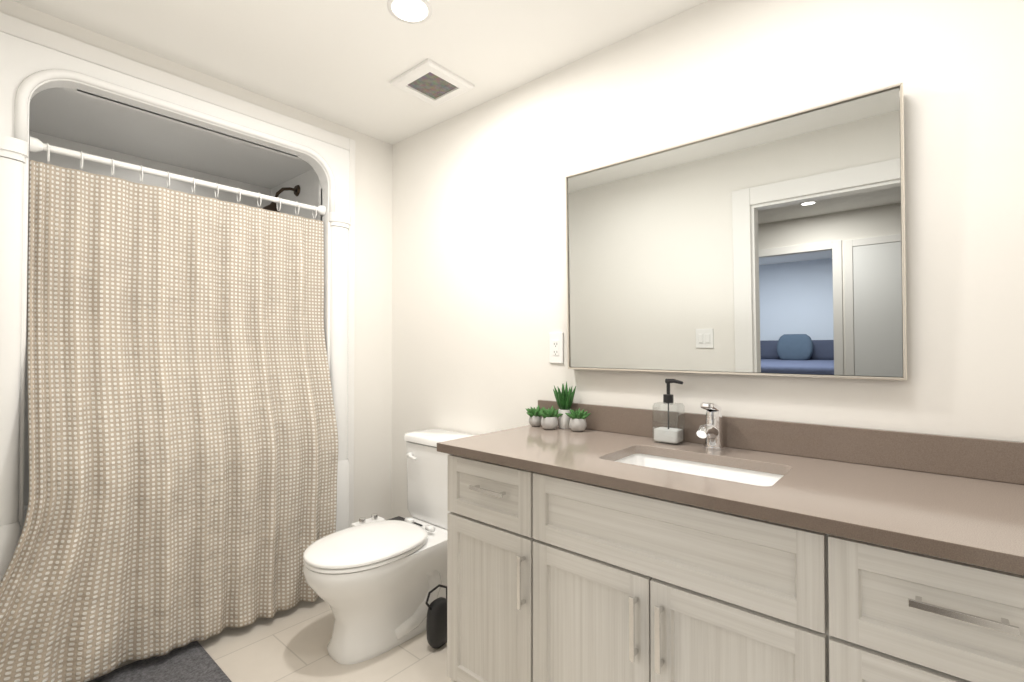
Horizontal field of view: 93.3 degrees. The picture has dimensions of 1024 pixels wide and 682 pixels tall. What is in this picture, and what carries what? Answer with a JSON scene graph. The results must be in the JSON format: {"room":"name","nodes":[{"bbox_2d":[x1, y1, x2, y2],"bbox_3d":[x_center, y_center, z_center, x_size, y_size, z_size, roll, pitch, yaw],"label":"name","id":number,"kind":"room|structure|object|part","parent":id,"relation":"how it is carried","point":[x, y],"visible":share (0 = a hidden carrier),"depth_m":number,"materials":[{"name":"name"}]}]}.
{"room":"bathroom","nodes":[
{"label":"bathroom","id":0,"kind":"room"},
{"bbox_2d":[0,0,353,139],"bbox_3d":[-1.387,-1.137,2.136,0.100,0.062,1.466,-1,-1,41],"label":"wall","id":1,"kind":"structure","parent":0,"point":[44,20],"depth_m":1.98,"materials":[{"name":"paint"}]},
{"bbox_2d":[116,597,450,681],"bbox_3d":[-2.250,1.257,-1.321,4.914,0.100,8.492,-1,-1,41],"label":"floor","id":2,"kind":"structure","parent":0,"point":[290,645],"depth_m":1.93,"materials":[{"name":"tile"}]},
{"bbox_2d":[89,641,231,681],"bbox_3d":[-1.279,1.240,1.666,0.535,0.018,0.485,-1,-1,41],"label":"bath mat","id":3,"kind":"object","parent":2,"relation":"on","point":[193,661],"visible":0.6,"depth_m":1.81,"materials":[{"name":"grey fabric"}]},
{"bbox_2d":[0,31,350,581],"bbox_3d":[-1.643,0.114,2.315,0.904,2.290,1.419,-1,-1,41],"label":"shower","id":4,"kind":"object","parent":2,"relation":"on","point":[50,96],"visible":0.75,"depth_m":2.20,"materials":[{"name":"plastic"}]},
{"bbox_2d":[0,136,337,681],"bbox_3d":[-1.333,0.251,1.984,0.226,1.936,1.264,-1,-1,41],"label":"shower curtain","id":5,"kind":"object","parent":4,"relation":"hanging from","point":[183,445],"visible":0.96,"depth_m":1.91,"materials":[{"name":"beige fabric"}]},
{"bbox_3d":[-1.344,-0.689,2.119,0.051,0.052,1.095,-1,-1,41],"label":"rod","id":6,"kind":"part","parent":5,"relation":"part of","materials":[{"name":"white plastic"}]},
{"bbox_3d":[-1.325,-0.812,2.765,0.104,0.214,0.198,-1,-1,41],"label":"arm","id":7,"kind":"part","parent":4,"relation":"part of"},
{"bbox_2d":[303,429,474,664],"bbox_3d":[-0.533,0.856,2.141,0.485,0.801,0.789,-1,-1,41],"label":"toilet","id":8,"kind":"object","parent":2,"relation":"on","point":[373,580],"visible":0.88,"depth_m":1.98,"materials":[{"name":"ceramic"}]},
{"bbox_3d":[-0.606,0.837,2.022,0.386,0.026,0.508,-1,-1,41],"label":"lid seat","id":9,"kind":"part","parent":8,"relation":"part of","materials":[{"name":"plastic"}]},
{"bbox_3d":[-0.680,0.869,2.290,0.067,0.034,0.145,-1,-1,41],"label":"bidet panel","id":10,"kind":"part","parent":8,"relation":"part of","materials":[{"name":"white plastic"}]},
{"bbox_3d":[-0.522,1.064,2.116,0.378,0.385,0.769,-1,-1,41],"label":"bowl","id":11,"kind":"part","parent":8,"relation":"part of","materials":[{"name":"ceramic"}]},
{"bbox_3d":[-0.519,0.870,2.310,0.185,0.006,0.085,-1,-1,41],"label":"bidet plate","id":12,"kind":"part","parent":8,"relation":"part of","materials":[{"name":"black plastic"}]},
{"bbox_3d":[-0.485,0.561,2.354,0.078,0.026,0.030,-1,-1,41],"label":"lever","id":13,"kind":"part","parent":8,"relation":"part of","materials":[{"name":"white plastic"}]},
{"bbox_3d":[-0.323,0.480,2.356,0.440,0.042,0.198,-1,-1,41],"label":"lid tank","id":14,"kind":"part","parent":8,"relation":"part of","materials":[{"name":"ceramic"}]},
{"bbox_3d":[-0.320,0.687,2.356,0.422,0.369,0.189,-1,-1,41],"label":"tank","id":15,"kind":"part","parent":8,"relation":"part of","materials":[{"name":"ceramic"}]},
{"bbox_2d":[425,584,446,647],"bbox_3d":[-0.304,1.127,1.984,0.068,0.251,0.123,-1,-1,41],"label":"bag","id":16,"kind":"object","parent":2,"relation":"on","point":[436,626],"visible":0.81,"depth_m":1.95,"materials":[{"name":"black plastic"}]},
{"bbox_2d":[437,448,1023,681],"bbox_3d":[0.514,0.812,1.379,1.492,0.869,0.594,-1,-1,41],"label":"bathroom vanity","id":17,"kind":"object","parent":2,"relation":"on","point":[612,544],"depth_m":1.13,"materials":[{"name":"grey wood"}]},
{"bbox_3d":[-0.075,0.470,1.519,0.140,0.013,0.031,-1,-1,41],"label":"handle","id":18,"kind":"part","parent":17,"relation":"part of","materials":[{"name":"silver metal"}]},
{"bbox_3d":[-0.078,0.487,1.554,0.366,0.191,0.020,-1,-1,41],"label":"drawer","id":19,"kind":"part","parent":17,"relation":"part of","materials":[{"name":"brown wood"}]},
{"bbox_3d":[-0.078,0.868,1.549,0.366,0.553,0.020,-1,-1,41],"label":"door","id":20,"kind":"part","parent":17,"relation":"part of","materials":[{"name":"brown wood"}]},
{"bbox_3d":[0.028,0.708,1.427,0.013,0.155,0.031,-1,-1,41],"label":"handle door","id":21,"kind":"part","parent":17,"relation":"part of","materials":[{"name":"silver metal"}]},
{"bbox_3d":[0.204,0.864,1.307,0.362,0.553,0.020,-1,-1,41],"label":"door","id":22,"kind":"part","parent":17,"relation":"part of","materials":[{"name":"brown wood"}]},
{"bbox_3d":[0.301,0.705,1.192,0.013,0.155,0.031,-1,-1,41],"label":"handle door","id":23,"kind":"part","parent":17,"relation":"part of","materials":[{"name":"silver metal"}]},
{"bbox_3d":[0.351,0.704,1.149,0.013,0.155,0.031,-1,-1,41],"label":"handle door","id":24,"kind":"part","parent":17,"relation":"part of","materials":[{"name":"silver metal"}]},
{"bbox_3d":[0.343,0.481,1.193,0.728,0.191,0.020,-1,-1,41],"label":"drawer","id":25,"kind":"part","parent":17,"relation":"part of","materials":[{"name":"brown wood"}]},
{"bbox_2d":[437,424,1023,567],"bbox_3d":[0.507,0.361,1.395,1.516,0.030,0.589,-1,-1,41],"label":"countertop","id":26,"kind":"structure","parent":17,"relation":"on","point":[981,517],"depth_m":1.13,"materials":[{"name":"brown stone"}]},
{"bbox_2d":[526,405,544,425],"bbox_3d":[0.095,0.311,2.017,0.093,0.086,0.086,-1,-1,41],"label":"plant","id":27,"kind":"object","parent":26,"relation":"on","point":[535,418],"visible":0.9,"depth_m":2.00,"materials":[{"name":"green plant"}]},
{"bbox_3d":[0.099,0.332,2.020,0.058,0.044,0.058,-1,-1,41],"label":"pot","id":28,"kind":"part","parent":27,"relation":"part of","materials":[{"name":"ceramic"}]},
{"bbox_2d":[539,406,562,429],"bbox_3d":[0.147,0.306,1.937,0.088,0.092,0.095,-1,-1,41],"label":"plant","id":29,"kind":"object","parent":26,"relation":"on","point":[549,420],"visible":1,"depth_m":1.92,"materials":[{"name":"green plant"}]},
{"bbox_3d":[0.151,0.328,1.943,0.068,0.050,0.068,-1,-1,41],"label":"pot","id":30,"kind":"part","parent":29,"relation":"part of","materials":[{"name":"ceramic"}]},
{"bbox_2d":[553,381,575,428],"bbox_3d":[0.213,0.259,1.965,0.100,0.188,0.107,-1,-1,41],"label":"plant","id":31,"kind":"object","parent":26,"relation":"on","point":[564,398],"visible":1,"depth_m":1.94,"materials":[{"name":"green plant"}]},
{"bbox_3d":[0.215,0.315,1.963,0.052,0.076,0.052,-1,-1,41],"label":"pot","id":32,"kind":"part","parent":31,"relation":"part of","materials":[{"name":"white ceramic"}]},
{"bbox_2d":[565,408,590,430],"bbox_3d":[0.256,0.308,1.894,0.087,0.088,0.086,-1,-1,41],"label":"plant","id":33,"kind":"object","parent":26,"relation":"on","point":[577,421],"visible":1,"depth_m":1.88,"materials":[{"name":"green plant"}]},
{"bbox_3d":[0.258,0.327,1.899,0.068,0.050,0.068,-1,-1,41],"label":"pot","id":34,"kind":"part","parent":33,"relation":"part of","materials":[{"name":"ceramic"}]},
{"bbox_2d":[652,379,684,444],"bbox_3d":[0.541,0.239,1.665,0.097,0.219,0.072,-1,-1,41],"label":"soap dispenser","id":35,"kind":"object","parent":26,"relation":"on","point":[675,435],"visible":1,"depth_m":1.65,"materials":[{"name":"clear glass"}]},
{"bbox_2d":[652,401,684,444],"bbox_3d":[0.539,0.281,1.666,0.092,0.136,0.072,-1,-1,41],"label":"bottle","id":36,"kind":"object","parent":35,"relation":"attached to","point":[662,434],"depth_m":1.65,"materials":[{"name":"clear glass"}]},
{"bbox_2d":[609,448,788,483],"bbox_3d":[0.513,0.443,1.382,0.518,0.157,0.322,-1,-1,41],"label":"sink","id":37,"kind":"object","parent":26,"relation":"in","point":[751,473],"depth_m":1.49,"materials":[{"name":"white ceramic"}]},
{"bbox_2d":[693,402,728,451],"bbox_3d":[0.626,0.271,1.539,0.062,0.153,0.151,-1,-1,41],"label":"faucet","id":38,"kind":"object","parent":26,"relation":"on","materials":[{"name":"silver metal"}]},
{"bbox_3d":[0.481,0.861,1.068,0.362,0.553,0.020,-1,-1,41],"label":"door","id":39,"kind":"part","parent":17,"relation":"part of","materials":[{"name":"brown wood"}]},
{"bbox_3d":[0.767,0.476,0.828,0.378,0.191,0.020,-1,-1,41],"label":"drawer","id":40,"kind":"part","parent":17,"relation":"part of","materials":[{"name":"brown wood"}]},
{"bbox_3d":[0.767,0.716,0.825,0.378,0.271,0.020,-1,-1,41],"label":"drawer","id":41,"kind":"part","parent":17,"relation":"part of","materials":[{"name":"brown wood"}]},
{"bbox_3d":[0.750,0.455,0.810,0.135,0.013,0.031,-1,-1,41],"label":"handle","id":42,"kind":"part","parent":17,"relation":"part of","materials":[{"name":"silver metal"}]},
{"bbox_2d":[12,0,707,144],"bbox_3d":[-2.250,-1.267,-1.284,4.914,0.100,8.492,-1,-1,41],"label":"ceiling","id":43,"kind":"structure","parent":0,"point":[344,63],"depth_m":1.89,"materials":[{"name":"paint"}]},
{"bbox_2d":[387,0,431,23],"bbox_3d":[-0.360,-1.171,1.705,0.156,0.006,0.156,-1,-1,41],"label":"recessed light","id":44,"kind":"object","parent":43,"relation":"in","point":[414,11],"visible":1,"depth_m":1.71,"materials":[{"name":"paint"}]},
{"bbox_2d":[390,58,474,106],"bbox_3d":[-0.360,-1.157,2.190,0.270,0.018,0.270,-1,-1,41],"label":"ceiling vent","id":45,"kind":"object","parent":43,"relation":"in","point":[431,82],"visible":0.98,"depth_m":2.17,"materials":[{"name":"paint"}]},
{"bbox_2d":[405,70,459,98],"label":"grille","id":46,"kind":"object","parent":45,"relation":"attached to","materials":[{"name":"grey metal"}]},
{"bbox_2d":[353,130,392,522],"bbox_3d":[-1.141,0.058,3.043,0.930,2.424,0.256,-1,-1,41],"label":"wall","id":47,"kind":"structure","parent":0,"point":[373,337],"depth_m":2.74,"materials":[{"name":"paint"}]},
{"bbox_2d":[0,12,354,527],"bbox_3d":[-1.364,0.076,2.099,0.082,2.360,1.465,-1,-1,41],"label":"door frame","id":48,"kind":"structure","parent":47,"relation":"attached to","point":[25,30],"depth_m":2.15,"materials":[{"name":"paint"}]},
{"bbox_2d":[391,0,1023,517],"bbox_3d":[0.006,0.047,2.292,3.649,2.424,0.100,-1,-1,41],"label":"wall","id":49,"kind":"structure","parent":0,"point":[479,260],"depth_m":1.64,"materials":[{"name":"paint"}]},
{"bbox_2d":[549,333,563,362],"bbox_3d":[0.188,0.029,2.061,0.070,0.130,0.010,-1,-1,41],"label":"electrical outlet","id":50,"kind":"object","parent":49,"relation":"attached to","point":[556,350],"visible":1,"depth_m":2.06,"materials":[{"name":"white plastic"}]},
{"bbox_2d":[565,83,906,379],"bbox_3d":[0.643,-0.285,1.643,1.075,0.788,0.057,-1,-1,41],"label":"mirror","id":51,"kind":"object","parent":49,"relation":"attached to","point":[774,246],"visible":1,"depth_m":1.52,"materials":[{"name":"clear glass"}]},
{"bbox_2d":[537,400,1023,489],"bbox_3d":[0.692,0.299,1.611,1.515,0.100,0.020,-1,-1,41],"label":"backsplash","id":52,"kind":"structure","parent":49,"relation":"attached to","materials":[{"name":"stone"}]}
]}

